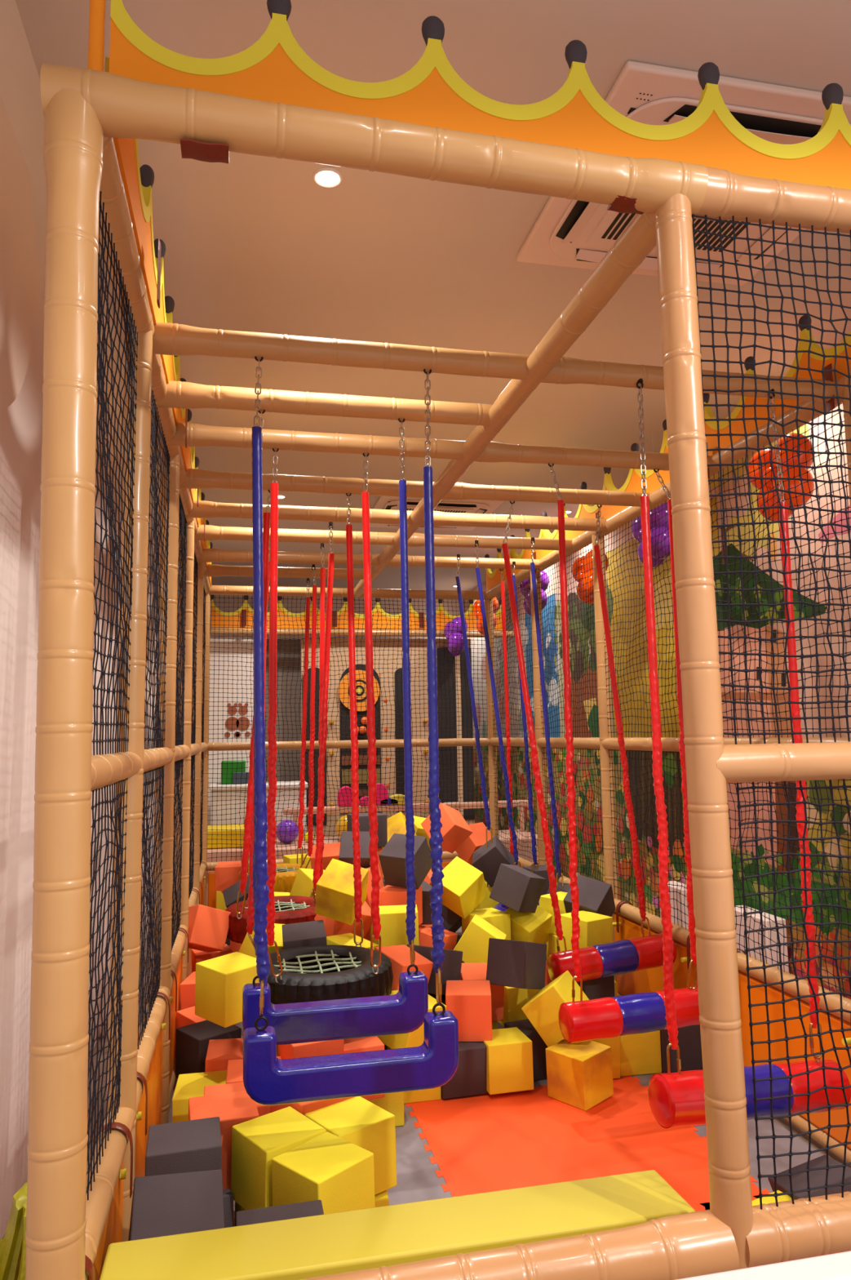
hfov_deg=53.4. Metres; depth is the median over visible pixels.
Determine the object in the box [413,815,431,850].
cube
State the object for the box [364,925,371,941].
cube
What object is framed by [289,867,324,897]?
cube
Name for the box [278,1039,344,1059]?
cube
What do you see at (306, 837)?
ball
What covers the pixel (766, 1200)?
cube
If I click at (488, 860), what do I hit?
cube
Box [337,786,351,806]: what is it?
toy
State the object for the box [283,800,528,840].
rail
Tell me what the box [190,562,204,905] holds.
post
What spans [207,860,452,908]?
barrier
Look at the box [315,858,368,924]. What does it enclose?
cube
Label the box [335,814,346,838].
ball
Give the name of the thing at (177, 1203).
cube
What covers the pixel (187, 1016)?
cube
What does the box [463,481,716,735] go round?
wall
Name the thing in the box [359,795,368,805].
toy
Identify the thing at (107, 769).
rail
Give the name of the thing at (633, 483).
trim
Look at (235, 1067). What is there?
cube
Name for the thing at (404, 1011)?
swing
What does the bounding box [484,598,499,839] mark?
post
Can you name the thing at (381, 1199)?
cube
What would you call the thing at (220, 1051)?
cube
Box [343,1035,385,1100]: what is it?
cube
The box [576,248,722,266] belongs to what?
outlet
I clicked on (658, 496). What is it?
rail
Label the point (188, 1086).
cube
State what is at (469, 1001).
cube
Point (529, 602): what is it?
cluster
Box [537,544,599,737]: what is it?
safety net
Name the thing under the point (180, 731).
safety net
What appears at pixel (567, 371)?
crossbeam
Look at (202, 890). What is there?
barrier
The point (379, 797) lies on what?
toy
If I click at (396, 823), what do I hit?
cube
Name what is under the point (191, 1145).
cube
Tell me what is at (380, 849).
cube
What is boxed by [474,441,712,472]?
crossbeam
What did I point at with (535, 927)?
cube
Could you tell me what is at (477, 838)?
cube
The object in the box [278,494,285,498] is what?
recessed light
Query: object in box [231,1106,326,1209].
cube
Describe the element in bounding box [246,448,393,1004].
swing
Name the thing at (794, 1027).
panel
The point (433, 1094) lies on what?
cube
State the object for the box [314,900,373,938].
cube
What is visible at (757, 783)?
safety net
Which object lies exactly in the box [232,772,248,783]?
tray
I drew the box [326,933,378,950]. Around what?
cube
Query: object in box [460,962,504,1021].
cube
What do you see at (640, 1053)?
cube
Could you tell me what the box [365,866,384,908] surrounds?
cube
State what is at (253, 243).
ceiling
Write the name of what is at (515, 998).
cube
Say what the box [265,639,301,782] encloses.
door
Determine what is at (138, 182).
trim
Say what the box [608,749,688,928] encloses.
safety net
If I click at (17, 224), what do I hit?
wall medallion
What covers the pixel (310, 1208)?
cube
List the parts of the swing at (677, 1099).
chain, chain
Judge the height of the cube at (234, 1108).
0.212 m
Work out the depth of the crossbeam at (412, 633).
9.53 m
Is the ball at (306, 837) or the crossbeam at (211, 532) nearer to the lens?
the crossbeam at (211, 532)
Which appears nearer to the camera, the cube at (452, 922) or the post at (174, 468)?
the post at (174, 468)
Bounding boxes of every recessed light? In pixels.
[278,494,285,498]
[312,167,342,187]
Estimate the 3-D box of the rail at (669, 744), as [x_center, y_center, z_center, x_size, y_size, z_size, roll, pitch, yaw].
[1.236,0.616,5.012,0.080,0.080,5.883,0,-7,-12]
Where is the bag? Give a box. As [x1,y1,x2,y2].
[0,1182,26,1279]
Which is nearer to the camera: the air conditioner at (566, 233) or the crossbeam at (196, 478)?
the air conditioner at (566, 233)
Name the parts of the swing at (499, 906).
chain, chain, chain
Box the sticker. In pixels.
[224,702,250,737]
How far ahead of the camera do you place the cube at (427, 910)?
5.05 m
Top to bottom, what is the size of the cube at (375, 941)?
0.212 m
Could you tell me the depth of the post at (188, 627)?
4.83 m
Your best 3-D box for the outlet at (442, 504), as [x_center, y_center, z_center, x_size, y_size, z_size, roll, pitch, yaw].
[0.137,-1.193,7.458,0.681,0.004,0.080,0,-7,-12]
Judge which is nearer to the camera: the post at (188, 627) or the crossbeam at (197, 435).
the crossbeam at (197, 435)
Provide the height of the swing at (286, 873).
2.438 m
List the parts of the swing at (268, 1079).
chain, chain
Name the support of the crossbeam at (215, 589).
attached to the post at (205, 810)
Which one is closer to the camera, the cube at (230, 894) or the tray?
the cube at (230, 894)
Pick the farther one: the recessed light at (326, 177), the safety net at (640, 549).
the safety net at (640, 549)
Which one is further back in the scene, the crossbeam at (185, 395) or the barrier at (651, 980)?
the barrier at (651, 980)
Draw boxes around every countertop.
[208,780,308,839]
[675,1250,850,1279]
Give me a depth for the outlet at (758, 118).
2.81 m
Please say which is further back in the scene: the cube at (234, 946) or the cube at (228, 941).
the cube at (228, 941)
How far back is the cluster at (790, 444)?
4.28 m
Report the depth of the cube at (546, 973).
4.98 m
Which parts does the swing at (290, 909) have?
chain, chain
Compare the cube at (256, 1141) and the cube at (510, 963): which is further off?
the cube at (510, 963)
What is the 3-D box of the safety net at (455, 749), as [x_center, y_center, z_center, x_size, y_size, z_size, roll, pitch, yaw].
[-0.644,1.440,7.546,2.525,0.961,0.038,1,-7,-12]
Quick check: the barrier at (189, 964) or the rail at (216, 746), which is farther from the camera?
the rail at (216, 746)
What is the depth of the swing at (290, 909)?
4.94 m
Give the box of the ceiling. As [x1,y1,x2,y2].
[15,0,850,591]
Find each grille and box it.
[391,506,473,527]
[586,209,762,259]
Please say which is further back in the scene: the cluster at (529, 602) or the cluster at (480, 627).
the cluster at (480, 627)
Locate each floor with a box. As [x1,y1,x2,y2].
[2,884,850,1239]
[233,1075,822,1226]
[235,1022,244,1034]
[384,1021,631,1097]
[631,1069,699,1077]
[693,1195,759,1211]
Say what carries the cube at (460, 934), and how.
on the tile
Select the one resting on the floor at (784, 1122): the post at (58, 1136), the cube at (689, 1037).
the post at (58, 1136)
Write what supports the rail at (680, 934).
attached to the post at (538, 703)
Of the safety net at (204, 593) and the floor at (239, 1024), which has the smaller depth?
the floor at (239, 1024)
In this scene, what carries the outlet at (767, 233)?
attached to the air conditioner at (566, 233)
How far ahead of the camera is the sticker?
9.33 m
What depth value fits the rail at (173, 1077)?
3.92 m
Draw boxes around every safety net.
[86,777,128,1199]
[92,191,137,755]
[137,765,164,1049]
[144,388,169,749]
[171,759,183,950]
[175,494,187,746]
[188,755,195,898]
[191,551,197,743]
[200,751,204,866]
[201,586,205,742]
[207,746,490,862]
[208,595,488,742]
[489,577,534,737]
[493,746,538,862]
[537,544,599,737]
[542,747,604,882]
[600,501,679,737]
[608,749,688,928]
[692,213,850,744]
[708,403,850,737]
[727,779,850,997]
[736,778,850,1209]
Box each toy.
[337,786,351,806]
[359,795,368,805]
[376,782,388,804]
[380,798,397,804]
[389,794,404,804]
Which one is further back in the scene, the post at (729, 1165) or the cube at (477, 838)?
the cube at (477, 838)
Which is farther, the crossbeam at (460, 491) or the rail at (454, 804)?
the rail at (454, 804)
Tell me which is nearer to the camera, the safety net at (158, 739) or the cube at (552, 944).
the safety net at (158, 739)
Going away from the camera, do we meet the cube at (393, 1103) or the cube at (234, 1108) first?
the cube at (234, 1108)
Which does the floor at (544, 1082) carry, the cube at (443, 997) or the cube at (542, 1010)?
the cube at (443, 997)
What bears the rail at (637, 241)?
attached to the post at (729, 1165)
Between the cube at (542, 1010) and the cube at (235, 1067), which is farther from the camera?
the cube at (542, 1010)
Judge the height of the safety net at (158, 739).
1.312 m
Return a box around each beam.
[40,62,708,215]
[693,166,850,234]
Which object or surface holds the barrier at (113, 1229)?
on the rail at (173, 1077)
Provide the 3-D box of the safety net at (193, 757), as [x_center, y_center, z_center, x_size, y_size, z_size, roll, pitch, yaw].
[-1.508,1.207,5.394,0.037,0.930,1.156,0,-7,-12]
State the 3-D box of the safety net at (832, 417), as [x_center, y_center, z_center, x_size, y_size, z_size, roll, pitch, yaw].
[1.517,-0.220,3.731,0.040,1.312,1.121,0,-7,-12]
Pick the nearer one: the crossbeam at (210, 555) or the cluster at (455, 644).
the crossbeam at (210, 555)
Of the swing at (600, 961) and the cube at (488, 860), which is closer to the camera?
the swing at (600, 961)
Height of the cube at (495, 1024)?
0.212 m
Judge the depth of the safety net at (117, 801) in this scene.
2.11 m
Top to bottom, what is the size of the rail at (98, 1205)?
0.084 m
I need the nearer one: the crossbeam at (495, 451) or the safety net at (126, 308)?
the safety net at (126, 308)
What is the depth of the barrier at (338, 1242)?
1.84 m
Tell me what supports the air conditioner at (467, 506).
attached to the ceiling
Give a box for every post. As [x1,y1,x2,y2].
[25,88,103,1279]
[106,329,152,1241]
[151,453,180,1124]
[173,520,195,981]
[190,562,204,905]
[200,593,210,906]
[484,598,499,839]
[530,570,548,865]
[591,534,619,982]
[654,193,753,1269]
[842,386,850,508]
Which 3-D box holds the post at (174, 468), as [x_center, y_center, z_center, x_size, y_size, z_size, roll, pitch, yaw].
[-1.135,0.610,3.678,0.084,2.963,0.085,-3,-7,19]
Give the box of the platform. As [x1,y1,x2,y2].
[206,829,538,906]
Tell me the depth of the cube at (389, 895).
4.79 m
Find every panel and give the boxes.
[208,637,253,824]
[737,947,850,1149]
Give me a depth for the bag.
1.74 m
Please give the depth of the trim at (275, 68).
2.02 m
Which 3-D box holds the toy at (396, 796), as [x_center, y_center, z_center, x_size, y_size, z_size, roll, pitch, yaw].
[-0.280,1.655,8.798,0.200,0.100,0.100,0,-7,-12]
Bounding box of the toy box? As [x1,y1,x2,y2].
[221,760,245,784]
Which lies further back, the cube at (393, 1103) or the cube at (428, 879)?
the cube at (428, 879)
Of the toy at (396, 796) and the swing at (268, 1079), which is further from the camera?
the toy at (396, 796)
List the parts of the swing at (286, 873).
chain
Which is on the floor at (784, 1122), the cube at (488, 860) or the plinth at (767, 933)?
the plinth at (767, 933)
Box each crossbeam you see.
[152,321,529,379]
[155,380,492,426]
[166,422,465,459]
[179,468,434,497]
[185,500,413,524]
[194,524,396,545]
[196,548,380,565]
[204,564,364,579]
[208,585,486,599]
[211,627,514,637]
[384,554,540,569]
[407,533,573,551]
[419,510,608,531]
[441,482,651,506]
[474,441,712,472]
[540,356,837,402]
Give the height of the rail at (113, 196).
0.092 m
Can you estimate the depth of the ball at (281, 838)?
8.26 m
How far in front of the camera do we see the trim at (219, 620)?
9.59 m
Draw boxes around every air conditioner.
[369,495,505,530]
[516,60,850,285]
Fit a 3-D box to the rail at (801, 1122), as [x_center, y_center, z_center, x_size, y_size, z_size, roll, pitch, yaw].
[1.260,2.143,4.841,0.064,0.063,5.883,0,-7,-12]
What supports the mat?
on the platform
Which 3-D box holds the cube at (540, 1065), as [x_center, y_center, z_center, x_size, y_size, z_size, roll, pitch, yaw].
[0.529,1.998,4.139,0.212,0.212,0.212,2,-7,-22]
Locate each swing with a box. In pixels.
[225,521,334,943]
[237,564,317,893]
[242,409,428,1044]
[243,355,459,1105]
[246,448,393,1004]
[455,537,563,911]
[502,501,676,982]
[548,462,700,1043]
[636,377,850,1128]
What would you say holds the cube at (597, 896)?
on the cube at (595, 928)
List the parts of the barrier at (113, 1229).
panel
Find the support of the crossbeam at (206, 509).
attached to the rail at (113, 196)
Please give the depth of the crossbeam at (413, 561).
6.43 m
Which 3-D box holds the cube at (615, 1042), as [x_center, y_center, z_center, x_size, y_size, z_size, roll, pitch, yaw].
[0.805,1.970,4.100,0.217,0.249,0.245,0,-6,-8]
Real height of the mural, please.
4.147 m
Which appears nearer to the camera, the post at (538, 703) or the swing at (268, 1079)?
the swing at (268, 1079)
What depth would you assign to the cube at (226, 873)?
6.78 m
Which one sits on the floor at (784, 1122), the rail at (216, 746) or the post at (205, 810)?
the post at (205, 810)
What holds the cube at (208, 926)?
on the cube at (197, 956)
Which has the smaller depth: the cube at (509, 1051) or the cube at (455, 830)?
the cube at (509, 1051)
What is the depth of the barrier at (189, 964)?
5.36 m
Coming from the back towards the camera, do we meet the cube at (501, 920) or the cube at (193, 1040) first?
the cube at (501, 920)
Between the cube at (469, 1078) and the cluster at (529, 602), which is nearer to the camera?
the cube at (469, 1078)
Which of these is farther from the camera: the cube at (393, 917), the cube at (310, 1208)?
the cube at (393, 917)
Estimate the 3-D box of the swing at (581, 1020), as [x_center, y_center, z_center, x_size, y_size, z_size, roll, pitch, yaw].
[0.907,0.432,3.857,0.698,2.603,0.169,1,-7,-15]
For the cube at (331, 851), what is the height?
0.282 m
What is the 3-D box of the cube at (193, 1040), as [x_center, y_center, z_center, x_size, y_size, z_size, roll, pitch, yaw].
[-0.983,1.866,3.831,0.212,0.212,0.212,5,-8,-44]
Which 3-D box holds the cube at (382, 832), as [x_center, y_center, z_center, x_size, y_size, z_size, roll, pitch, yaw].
[-0.394,1.278,5.687,0.212,0.212,0.212,2,-7,-24]
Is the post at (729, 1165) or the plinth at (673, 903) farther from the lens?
the plinth at (673, 903)
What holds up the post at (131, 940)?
on the floor at (784, 1122)
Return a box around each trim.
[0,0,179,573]
[88,0,850,214]
[105,57,213,586]
[210,595,502,630]
[484,315,850,591]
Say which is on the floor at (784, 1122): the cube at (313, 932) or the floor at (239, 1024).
the floor at (239, 1024)
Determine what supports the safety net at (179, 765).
hanging from the rail at (107, 769)
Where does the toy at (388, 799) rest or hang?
on the rail at (454, 804)
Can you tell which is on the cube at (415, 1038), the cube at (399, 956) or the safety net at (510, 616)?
the cube at (399, 956)
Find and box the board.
[301,637,475,837]
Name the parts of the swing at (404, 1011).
chain, chain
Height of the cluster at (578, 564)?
1.023 m
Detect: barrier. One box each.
[84,1121,133,1279]
[99,1169,695,1279]
[134,991,170,1177]
[168,927,188,1086]
[187,888,199,976]
[199,861,208,905]
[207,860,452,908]
[613,900,697,995]
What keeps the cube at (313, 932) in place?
on the cube
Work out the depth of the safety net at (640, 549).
5.01 m
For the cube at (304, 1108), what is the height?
0.221 m
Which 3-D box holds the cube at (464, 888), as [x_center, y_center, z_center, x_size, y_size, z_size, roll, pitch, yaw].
[0.209,1.471,5.034,0.304,0.349,0.293,-6,-8,40]
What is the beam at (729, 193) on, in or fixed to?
on the post at (729, 1165)
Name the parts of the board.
knob, knob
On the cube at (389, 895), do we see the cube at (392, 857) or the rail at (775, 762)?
the cube at (392, 857)
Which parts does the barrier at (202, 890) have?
panel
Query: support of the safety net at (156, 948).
hanging from the rail at (107, 769)
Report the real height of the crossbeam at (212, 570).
0.102 m
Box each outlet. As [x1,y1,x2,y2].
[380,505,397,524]
[407,502,476,506]
[555,200,589,242]
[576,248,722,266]
[663,104,822,137]
[737,226,791,261]
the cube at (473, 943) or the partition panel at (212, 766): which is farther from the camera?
the partition panel at (212, 766)
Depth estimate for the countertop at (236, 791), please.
8.76 m
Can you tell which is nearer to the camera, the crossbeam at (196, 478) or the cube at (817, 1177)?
the cube at (817, 1177)
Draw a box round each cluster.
[444,554,467,655]
[472,550,498,635]
[519,528,549,616]
[572,479,608,604]
[632,433,671,567]
[747,341,815,521]
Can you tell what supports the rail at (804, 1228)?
attached to the post at (729, 1165)
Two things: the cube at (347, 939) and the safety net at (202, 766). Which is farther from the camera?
the safety net at (202, 766)
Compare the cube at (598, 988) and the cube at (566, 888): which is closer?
the cube at (598, 988)
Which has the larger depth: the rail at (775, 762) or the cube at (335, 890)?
the cube at (335, 890)
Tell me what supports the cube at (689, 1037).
on the tile
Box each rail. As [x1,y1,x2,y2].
[84,860,207,1279]
[90,742,208,791]
[98,137,210,594]
[168,1059,176,1115]
[205,850,461,871]
[207,737,489,751]
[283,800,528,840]
[300,1209,739,1279]
[353,213,656,597]
[485,372,850,599]
[489,737,850,751]
[516,856,850,1022]
[617,991,850,1165]
[716,741,850,782]
[746,1191,850,1267]
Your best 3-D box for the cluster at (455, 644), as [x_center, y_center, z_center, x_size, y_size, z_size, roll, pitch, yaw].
[0.340,-0.406,9.682,0.236,1.167,0.420,0,-7,-12]
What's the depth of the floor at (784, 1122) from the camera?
3.98 m
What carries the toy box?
on the countertop at (236, 791)
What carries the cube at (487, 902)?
on the cube
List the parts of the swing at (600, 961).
chain, chain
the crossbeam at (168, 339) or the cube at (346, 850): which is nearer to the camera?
the crossbeam at (168, 339)
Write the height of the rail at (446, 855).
0.075 m
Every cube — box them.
[128,1168,224,1240]
[145,1116,222,1176]
[172,1070,226,1122]
[174,1005,235,1057]
[175,1019,241,1078]
[179,971,195,1009]
[188,904,231,952]
[188,1089,259,1189]
[191,943,232,973]
[195,951,259,1027]
[204,1037,243,1071]
[204,1081,266,1116]
[214,861,241,893]
[215,890,226,911]
[222,875,249,907]
[222,1188,233,1227]
[225,937,230,945]
[226,1056,281,1114]
[230,940,242,952]
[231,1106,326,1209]
[235,1200,324,1226]
[235,1201,245,1226]
[239,923,284,957]
[270,1097,352,1115]
[271,1131,375,1213]
[274,891,290,896]
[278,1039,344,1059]
[281,920,327,949]
[283,853,311,866]
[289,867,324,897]
[304,1096,396,1195]
[310,842,340,870]
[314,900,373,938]
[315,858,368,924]
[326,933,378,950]
[338,831,370,868]
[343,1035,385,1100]
[346,812,387,847]
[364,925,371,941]
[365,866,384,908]
[368,1091,404,1126]
[369,923,377,943]
[374,944,433,991]
[374,1190,389,1207]
[377,847,382,878]
[377,904,419,946]
[377,990,446,1048]
[378,833,431,888]
[378,884,422,925]
[382,811,417,848]
[386,1045,441,1103]
[407,943,462,995]
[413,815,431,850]
[418,924,457,950]
[420,880,432,924]
[421,803,473,853]
[424,866,445,885]
[428,993,445,1004]
[441,904,475,933]
[441,1041,488,1099]
[442,856,487,919]
[445,980,492,1041]
[453,914,506,962]
[455,822,493,864]
[455,932,463,962]
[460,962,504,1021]
[462,907,511,939]
[471,835,515,887]
[475,881,498,909]
[483,1026,533,1094]
[486,937,546,989]
[489,863,546,912]
[492,1021,497,1029]
[498,986,540,1026]
[504,905,552,943]
[504,1018,547,1081]
[521,970,589,1047]
[523,864,562,895]
[539,891,568,934]
[545,960,547,986]
[546,882,570,893]
[546,933,557,964]
[546,964,551,984]
[546,1039,613,1111]
[559,910,613,951]
[563,874,615,916]
[564,1035,621,1078]
[577,975,615,999]
[614,980,617,996]
[620,1030,662,1076]
[660,1025,702,1073]
[752,1190,791,1205]
[768,1155,850,1199]
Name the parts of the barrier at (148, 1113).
panel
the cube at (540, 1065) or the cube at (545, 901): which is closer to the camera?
the cube at (540, 1065)
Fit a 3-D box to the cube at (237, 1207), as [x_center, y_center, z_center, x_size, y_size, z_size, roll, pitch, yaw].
[-0.465,1.843,2.620,0.212,0.212,0.212,2,-7,-23]
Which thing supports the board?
on the floor at (784, 1122)
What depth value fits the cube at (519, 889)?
4.96 m
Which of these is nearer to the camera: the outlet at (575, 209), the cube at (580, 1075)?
the outlet at (575, 209)
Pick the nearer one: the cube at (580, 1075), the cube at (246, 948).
the cube at (580, 1075)
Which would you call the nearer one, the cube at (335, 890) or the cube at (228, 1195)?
the cube at (228, 1195)
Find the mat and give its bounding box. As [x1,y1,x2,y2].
[207,823,244,848]
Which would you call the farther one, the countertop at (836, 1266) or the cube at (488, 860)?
the cube at (488, 860)
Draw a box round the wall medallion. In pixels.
[0,95,35,409]
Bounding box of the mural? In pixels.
[471,403,850,999]
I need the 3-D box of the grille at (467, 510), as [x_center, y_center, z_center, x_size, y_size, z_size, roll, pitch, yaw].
[0.049,-1.142,7.864,0.643,0.012,0.643,0,-7,-12]
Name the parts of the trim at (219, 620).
scallop trim, banner panel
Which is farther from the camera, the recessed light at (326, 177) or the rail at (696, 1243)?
the recessed light at (326, 177)
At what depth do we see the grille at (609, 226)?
3.43 m
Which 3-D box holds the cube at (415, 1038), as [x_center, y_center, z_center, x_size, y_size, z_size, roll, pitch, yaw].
[-0.068,1.760,3.905,0.236,0.269,0.250,5,-9,-44]
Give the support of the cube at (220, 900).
on the cube at (228, 941)
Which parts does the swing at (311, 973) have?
chain, chain, chain, chain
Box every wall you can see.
[0,227,178,1238]
[209,595,463,765]
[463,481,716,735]
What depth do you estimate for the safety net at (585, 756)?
5.80 m
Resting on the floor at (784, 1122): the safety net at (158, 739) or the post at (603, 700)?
the post at (603, 700)
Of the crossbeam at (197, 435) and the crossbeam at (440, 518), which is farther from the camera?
the crossbeam at (440, 518)
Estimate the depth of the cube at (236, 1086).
3.02 m
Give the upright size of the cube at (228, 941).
0.212 m
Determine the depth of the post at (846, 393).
3.20 m
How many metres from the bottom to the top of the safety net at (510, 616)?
1.312 m
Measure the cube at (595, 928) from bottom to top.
0.223 m
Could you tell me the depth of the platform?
8.12 m
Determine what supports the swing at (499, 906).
hanging from the crossbeam at (417, 540)
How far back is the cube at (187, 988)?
4.36 m
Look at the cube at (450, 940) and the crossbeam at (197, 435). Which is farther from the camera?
the cube at (450, 940)
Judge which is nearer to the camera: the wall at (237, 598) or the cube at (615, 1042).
the cube at (615, 1042)
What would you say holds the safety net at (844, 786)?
attached to the rail at (775, 762)
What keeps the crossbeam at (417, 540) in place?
attached to the rail at (637, 241)
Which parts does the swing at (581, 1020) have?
chain, chain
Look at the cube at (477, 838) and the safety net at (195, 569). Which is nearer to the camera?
the safety net at (195, 569)
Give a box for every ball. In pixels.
[275,819,298,843]
[303,832,314,842]
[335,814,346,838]
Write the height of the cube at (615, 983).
0.212 m
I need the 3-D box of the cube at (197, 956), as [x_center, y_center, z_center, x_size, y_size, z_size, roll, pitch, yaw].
[-1.278,1.962,5.067,0.218,0.224,0.218,2,-7,-22]
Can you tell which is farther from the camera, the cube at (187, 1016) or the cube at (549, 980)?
the cube at (549, 980)
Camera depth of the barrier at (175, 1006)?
4.08 m
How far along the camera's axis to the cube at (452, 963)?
4.21 m
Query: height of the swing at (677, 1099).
2.606 m
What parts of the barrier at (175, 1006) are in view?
panel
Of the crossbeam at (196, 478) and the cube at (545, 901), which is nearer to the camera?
the crossbeam at (196, 478)
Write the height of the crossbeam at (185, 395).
0.102 m
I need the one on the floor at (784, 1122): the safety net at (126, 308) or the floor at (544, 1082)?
the floor at (544, 1082)
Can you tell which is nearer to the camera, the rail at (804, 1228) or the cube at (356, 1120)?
the rail at (804, 1228)
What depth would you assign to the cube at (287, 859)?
6.90 m
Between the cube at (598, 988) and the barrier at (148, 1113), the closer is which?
the barrier at (148, 1113)
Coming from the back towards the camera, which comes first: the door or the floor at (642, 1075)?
the door
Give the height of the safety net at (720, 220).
1.325 m
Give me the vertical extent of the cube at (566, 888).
0.300 m
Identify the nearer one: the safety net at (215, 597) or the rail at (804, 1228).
the rail at (804, 1228)
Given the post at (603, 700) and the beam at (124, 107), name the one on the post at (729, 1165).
the beam at (124, 107)
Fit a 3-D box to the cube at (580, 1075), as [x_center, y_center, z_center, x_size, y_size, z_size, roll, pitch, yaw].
[0.699,1.956,3.838,0.221,0.222,0.214,5,-9,-42]
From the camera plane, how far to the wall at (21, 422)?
3.06 m
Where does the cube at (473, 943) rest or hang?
on the cube
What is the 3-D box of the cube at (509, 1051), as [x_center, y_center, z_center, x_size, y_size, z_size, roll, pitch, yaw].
[0.366,1.961,3.954,0.212,0.212,0.212,1,-8,-14]
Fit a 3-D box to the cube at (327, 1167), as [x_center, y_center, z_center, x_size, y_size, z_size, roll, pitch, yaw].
[-0.296,1.608,2.458,0.212,0.212,0.212,-7,-7,43]
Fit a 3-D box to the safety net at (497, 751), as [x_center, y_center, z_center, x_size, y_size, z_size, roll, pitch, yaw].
[0.765,1.371,7.175,0.022,0.930,1.240,0,-7,-12]
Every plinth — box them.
[659,880,688,928]
[734,905,789,972]
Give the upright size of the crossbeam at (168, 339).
0.102 m
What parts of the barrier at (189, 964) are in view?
panel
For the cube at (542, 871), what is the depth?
6.06 m
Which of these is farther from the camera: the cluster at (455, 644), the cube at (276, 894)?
the cluster at (455, 644)
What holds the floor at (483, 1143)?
on the floor at (784, 1122)

